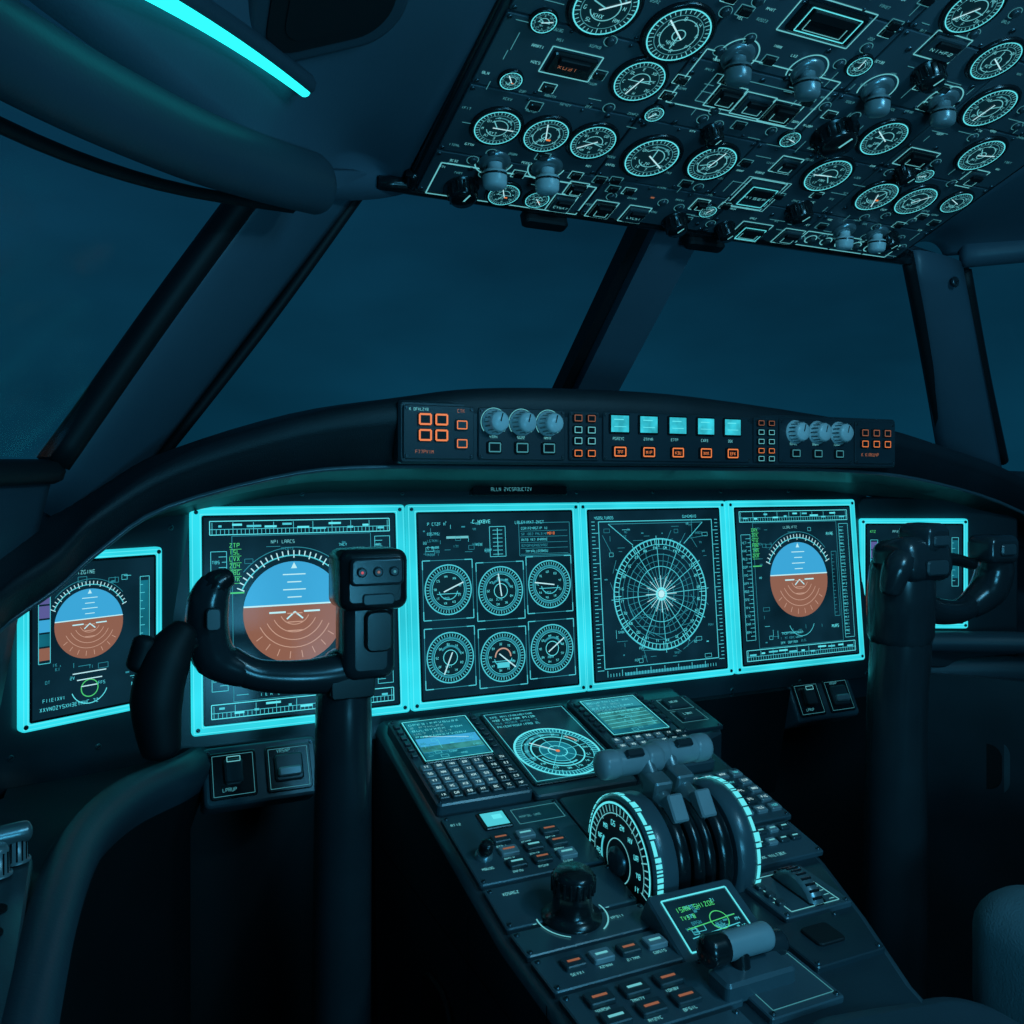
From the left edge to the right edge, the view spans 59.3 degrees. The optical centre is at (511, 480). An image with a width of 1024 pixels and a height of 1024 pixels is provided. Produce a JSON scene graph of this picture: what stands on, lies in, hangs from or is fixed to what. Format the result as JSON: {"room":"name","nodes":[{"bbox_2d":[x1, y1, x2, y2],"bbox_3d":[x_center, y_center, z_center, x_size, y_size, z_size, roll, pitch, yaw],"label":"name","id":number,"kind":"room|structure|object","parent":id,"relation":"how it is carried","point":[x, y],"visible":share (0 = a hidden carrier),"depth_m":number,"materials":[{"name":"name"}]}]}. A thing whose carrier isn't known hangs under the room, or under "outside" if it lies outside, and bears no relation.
{"room":"control cabin","nodes":[
{"label":"control cabin","id":0,"kind":"room"},
{"bbox_2d":[0,459,65,705],"bbox_3d":[-0.446,0.400,-0.065,0.266,1.600,2.077,0,0,-9],"label":"wall","id":1,"kind":"structure","parent":0,"point":[24,483],"depth_m":0.91,"materials":[{"name":"paint"}]},
{"bbox_2d":[37,169,366,515],"bbox_3d":[-0.368,-0.160,1.101,0.400,0.485,0.277,0,0,-25],"label":"window post","id":2,"kind":"object","parent":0,"point":[245,265],"depth_m":1.03,"materials":[{"name":"grey plastic"}]},
{"bbox_2d":[29,0,1023,255],"bbox_3d":[0.662,-0.672,0.471,2.604,0.702,2.088,0,0,-25],"label":"ceiling","id":3,"kind":"structure","parent":0,"point":[372,109],"depth_m":0.94,"materials":[{"name":"paint"}]},
{"bbox_2d":[0,0,336,214],"bbox_3d":[-0.340,-0.302,0.461,0.112,0.118,1.129,0,0,10],"label":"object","id":4,"kind":"structure","parent":3,"relation":"attached to","point":[47,73],"depth_m":0.71,"materials":[{"name":"grey plastic"}]},
{"bbox_2d":[146,0,316,96],"bbox_3d":[-0.243,-0.374,0.750,0.021,0.066,0.320,0,0,14],"label":"light strip","id":5,"kind":"object","parent":3,"relation":"attached to","point":[207,16],"visible":1,"depth_m":0.77,"materials":[{"name":"glowing cyan light"},{"name":"light-emitting plastic"}]},
{"bbox_2d":[248,0,407,60],"bbox_3d":[-0.165,-0.443,0.815,0.169,0.111,0.151,0,0,-25],"label":"hatch","id":6,"kind":"object","parent":3,"relation":"in","point":[301,29],"depth_m":0.83,"materials":[{"name":"grey plastic"}]},
{"bbox_2d":[377,0,1023,265],"bbox_3d":[0.429,-0.530,1.009,0.966,0.342,0.849,0,0,-25],"label":"panel","id":7,"kind":"object","parent":3,"relation":"attached to","point":[856,129],"visible":1,"depth_m":1.12,"materials":[{"name":"paint"}]},
{"bbox_2d":[908,246,934,252],"bbox_3d":[0.334,-0.427,1.451,1.070,0.078,0.053,0,0,-24],"label":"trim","id":8,"kind":"structure","parent":3,"relation":"attached to","point":[912,247],"depth_m":1.60,"materials":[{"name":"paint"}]},
{"bbox_2d":[190,696,866,1023],"bbox_3d":[0.175,0.625,1.560,2.350,1.150,0.030,0,0,-25],"label":"footwell","id":9,"kind":"structure","parent":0,"point":[251,870],"depth_m":1.30,"materials":[{"name":"black rubber"}]},
{"bbox_2d":[1010,471,1023,631],"bbox_3d":[1.721,0.400,1.032,0.209,1.601,2.233,0,0,-36],"label":"wall","id":10,"kind":"structure","parent":0,"point":[1020,560],"depth_m":1.88,"materials":[{"name":"paint"}]},
{"bbox_2d":[902,249,1008,466],"bbox_3d":[0.834,-0.205,1.733,0.116,0.415,0.423,0,0,43],"label":"window pillar","id":11,"kind":"structure","parent":10,"relation":"in","point":[963,408],"depth_m":1.71,"materials":[{"name":"grey plastic"}]},
{"bbox_2d":[959,240,1023,267],"bbox_3d":[1.126,-0.412,1.411,0.362,0.054,0.719,0,0,-25],"label":"window header","id":12,"kind":"object","parent":10,"relation":"attached to","point":[1005,252],"depth_m":1.62,"materials":[{"name":"grey plastic"}]},
{"bbox_3d":[0.510,1.215,0.794,3.200,0.030,2.800,0,0,-25],"label":"floor","id":13,"kind":"structure","parent":0,"visible":0},
{"bbox_2d":[0,747,210,1023],"bbox_3d":[-0.456,0.745,0.534,0.473,0.911,1.191,0,0,-15],"label":"console","id":14,"kind":"object","parent":13,"relation":"on","point":[95,868],"visible":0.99,"depth_m":0.94,"materials":[{"name":"black plastic"}]},
{"bbox_2d":[126,546,406,1023],"bbox_3d":[-0.263,0.648,0.970,0.289,1.147,0.123,0,0,-29],"label":"yoke","id":15,"kind":"object","parent":13,"relation":"on","point":[367,585],"visible":1,"depth_m":0.98,"materials":[{"name":"black plastic"}]},
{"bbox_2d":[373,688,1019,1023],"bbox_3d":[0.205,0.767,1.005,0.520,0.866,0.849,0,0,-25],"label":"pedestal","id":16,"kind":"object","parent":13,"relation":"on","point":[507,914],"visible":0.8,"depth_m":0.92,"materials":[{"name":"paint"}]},
{"bbox_2d":[387,712,531,816],"bbox_3d":[-0.073,0.367,1.178,0.126,0.073,0.203,0,0,-25],"label":"display unit","id":17,"kind":"object","parent":16,"relation":"on","point":[455,763],"visible":1,"depth_m":1.15,"materials":[{"name":"paint"}]},
{"bbox_2d":[0,487,1016,798],"bbox_3d":[0.138,0.275,1.396,1.725,0.550,0.173,0,0,-25],"label":"panel","id":18,"kind":"object","parent":16,"relation":"attached to","point":[751,708],"visible":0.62,"depth_m":1.38,"materials":[{"name":"paint"}]},
{"bbox_2d":[17,547,161,732],"bbox_3d":[-0.497,0.182,1.072,0.012,0.199,0.171,0,0,38],"label":"display","id":19,"kind":"object","parent":18,"relation":"attached to","point":[73,647],"visible":0.85,"depth_m":1.06,"materials":[{"name":"teal"}]},
{"bbox_2d":[200,736,314,814],"bbox_3d":[-0.333,0.387,1.184,0.145,0.088,0.078,0,0,-25],"label":"switch panel","id":20,"kind":"object","parent":18,"relation":"attached to","point":[260,774],"visible":0.97,"depth_m":1.16,"materials":[{"name":"paint"}]},
{"bbox_2d":[189,505,409,736],"bbox_3d":[-0.284,0.181,1.229,0.294,0.295,0.037,0,0,-25],"label":"display","id":21,"kind":"object","parent":18,"relation":"attached to","point":[280,606],"visible":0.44,"depth_m":1.21,"materials":[{"name":"teal"}]},
{"bbox_2d":[405,503,586,710],"bbox_3d":[-0.019,0.181,1.354,0.288,0.295,0.037,0,0,-25],"label":"display","id":22,"kind":"object","parent":18,"relation":"attached to","point":[495,611],"visible":1,"depth_m":1.34,"materials":[{"name":"teal"}]},
{"bbox_2d":[0,388,1023,633],"bbox_3d":[0.199,0.055,1.487,1.970,0.370,0.729,0,0,-25],"label":"shield","id":23,"kind":"object","parent":18,"relation":"attached to","point":[349,447],"visible":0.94,"depth_m":1.17,"materials":[{"name":"plastic"}]},
{"bbox_2d":[552,227,693,390],"bbox_3d":[0.165,-0.227,1.589,0.112,0.427,0.467,0,0,-25],"label":"window post","id":24,"kind":"object","parent":23,"relation":"on","point":[646,265],"visible":0.63,"depth_m":1.50,"materials":[{"name":"black metal"}]},
{"bbox_2d":[393,400,894,467],"bbox_3d":[0.246,-0.062,1.314,0.862,0.080,0.060,0,0,-25],"label":"control panel","id":25,"kind":"object","parent":23,"relation":"attached to","point":[426,432],"visible":1,"depth_m":1.27,"materials":[{"name":"paint"}]},
{"bbox_2d":[578,501,733,690],"bbox_3d":[0.239,0.181,1.477,0.290,0.295,0.037,0,0,-25],"label":"display","id":26,"kind":"object","parent":18,"relation":"attached to","point":[657,605],"visible":1,"depth_m":1.47,"materials":[{"name":"teal"}]},
{"bbox_2d":[725,499,864,673],"bbox_3d":[0.507,0.181,1.603,0.298,0.295,0.037,0,0,-25],"label":"display","id":27,"kind":"object","parent":18,"relation":"attached to","point":[794,581],"visible":1,"depth_m":1.59,"materials":[{"name":"teal"}]},
{"bbox_2d":[785,678,858,728],"bbox_3d":[0.545,0.397,1.621,0.145,0.088,0.078,0,0,-25],"label":"switch panel","id":28,"kind":"object","parent":18,"relation":"attached to","point":[812,703],"visible":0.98,"depth_m":1.59,"materials":[{"name":"paint"}]},
{"bbox_2d":[859,518,967,627],"bbox_3d":[0.748,0.172,1.677,0.199,0.204,0.012,0,0,1],"label":"display","id":29,"kind":"object","parent":18,"relation":"attached to","point":[872,531],"visible":0.25,"depth_m":1.67,"materials":[{"name":"teal"}]},
{"bbox_2d":[474,703,636,801],"bbox_3d":[0.053,0.370,1.238,0.148,0.070,0.212,0,0,-25],"label":"display","id":30,"kind":"object","parent":16,"relation":"on","point":[551,749],"visible":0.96,"depth_m":1.22,"materials":[{"name":"glass"}]},
{"bbox_2d":[566,692,714,781],"bbox_3d":[0.180,0.367,1.298,0.126,0.073,0.203,0,0,-25],"label":"display unit","id":31,"kind":"object","parent":16,"relation":"on","point":[619,721],"visible":0.58,"depth_m":1.31,"materials":[{"name":"glass"}]},
{"bbox_2d":[559,733,761,905],"bbox_3d":[0.168,0.397,1.054,0.166,0.183,0.214,0,0,-25],"label":"throttle quadrant","id":32,"kind":"object","parent":16,"relation":"on","point":[673,830],"visible":0.94,"depth_m":0.99,"materials":[{"name":"paint"}]},
{"bbox_2d":[640,879,756,962],"bbox_3d":[0.194,0.452,0.904,0.105,0.064,0.086,0,0,-25],"label":"display","id":33,"kind":"object","parent":16,"relation":"on","point":[681,916],"visible":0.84,"depth_m":0.90,"materials":[{"name":"glass"}]},
{"bbox_2d":[862,522,1018,998],"bbox_3d":[0.598,0.643,1.284,0.279,1.172,0.145,0,0,-25],"label":"yoke","id":34,"kind":"object","parent":13,"relation":"on","point":[903,607],"visible":1,"depth_m":1.23,"materials":[{"name":"plastic"}]},
{"bbox_2d":[928,631,1023,1000],"bbox_3d":[1.214,0.735,1.451,0.388,0.930,1.080,0,0,-43],"label":"console","id":35,"kind":"object","parent":13,"relation":"on","point":[976,709],"visible":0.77,"depth_m":1.66,"materials":[{"name":"black plastic"}]},
{"bbox_2d":[972,885,1023,1023],"bbox_3d":[0.850,0.465,0.863,0.485,1.470,0.607,0,0,-25],"label":"seat","id":36,"kind":"object","parent":13,"relation":"on","point":[998,918],"visible":0.94,"depth_m":0.98,"materials":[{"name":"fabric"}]}
]}

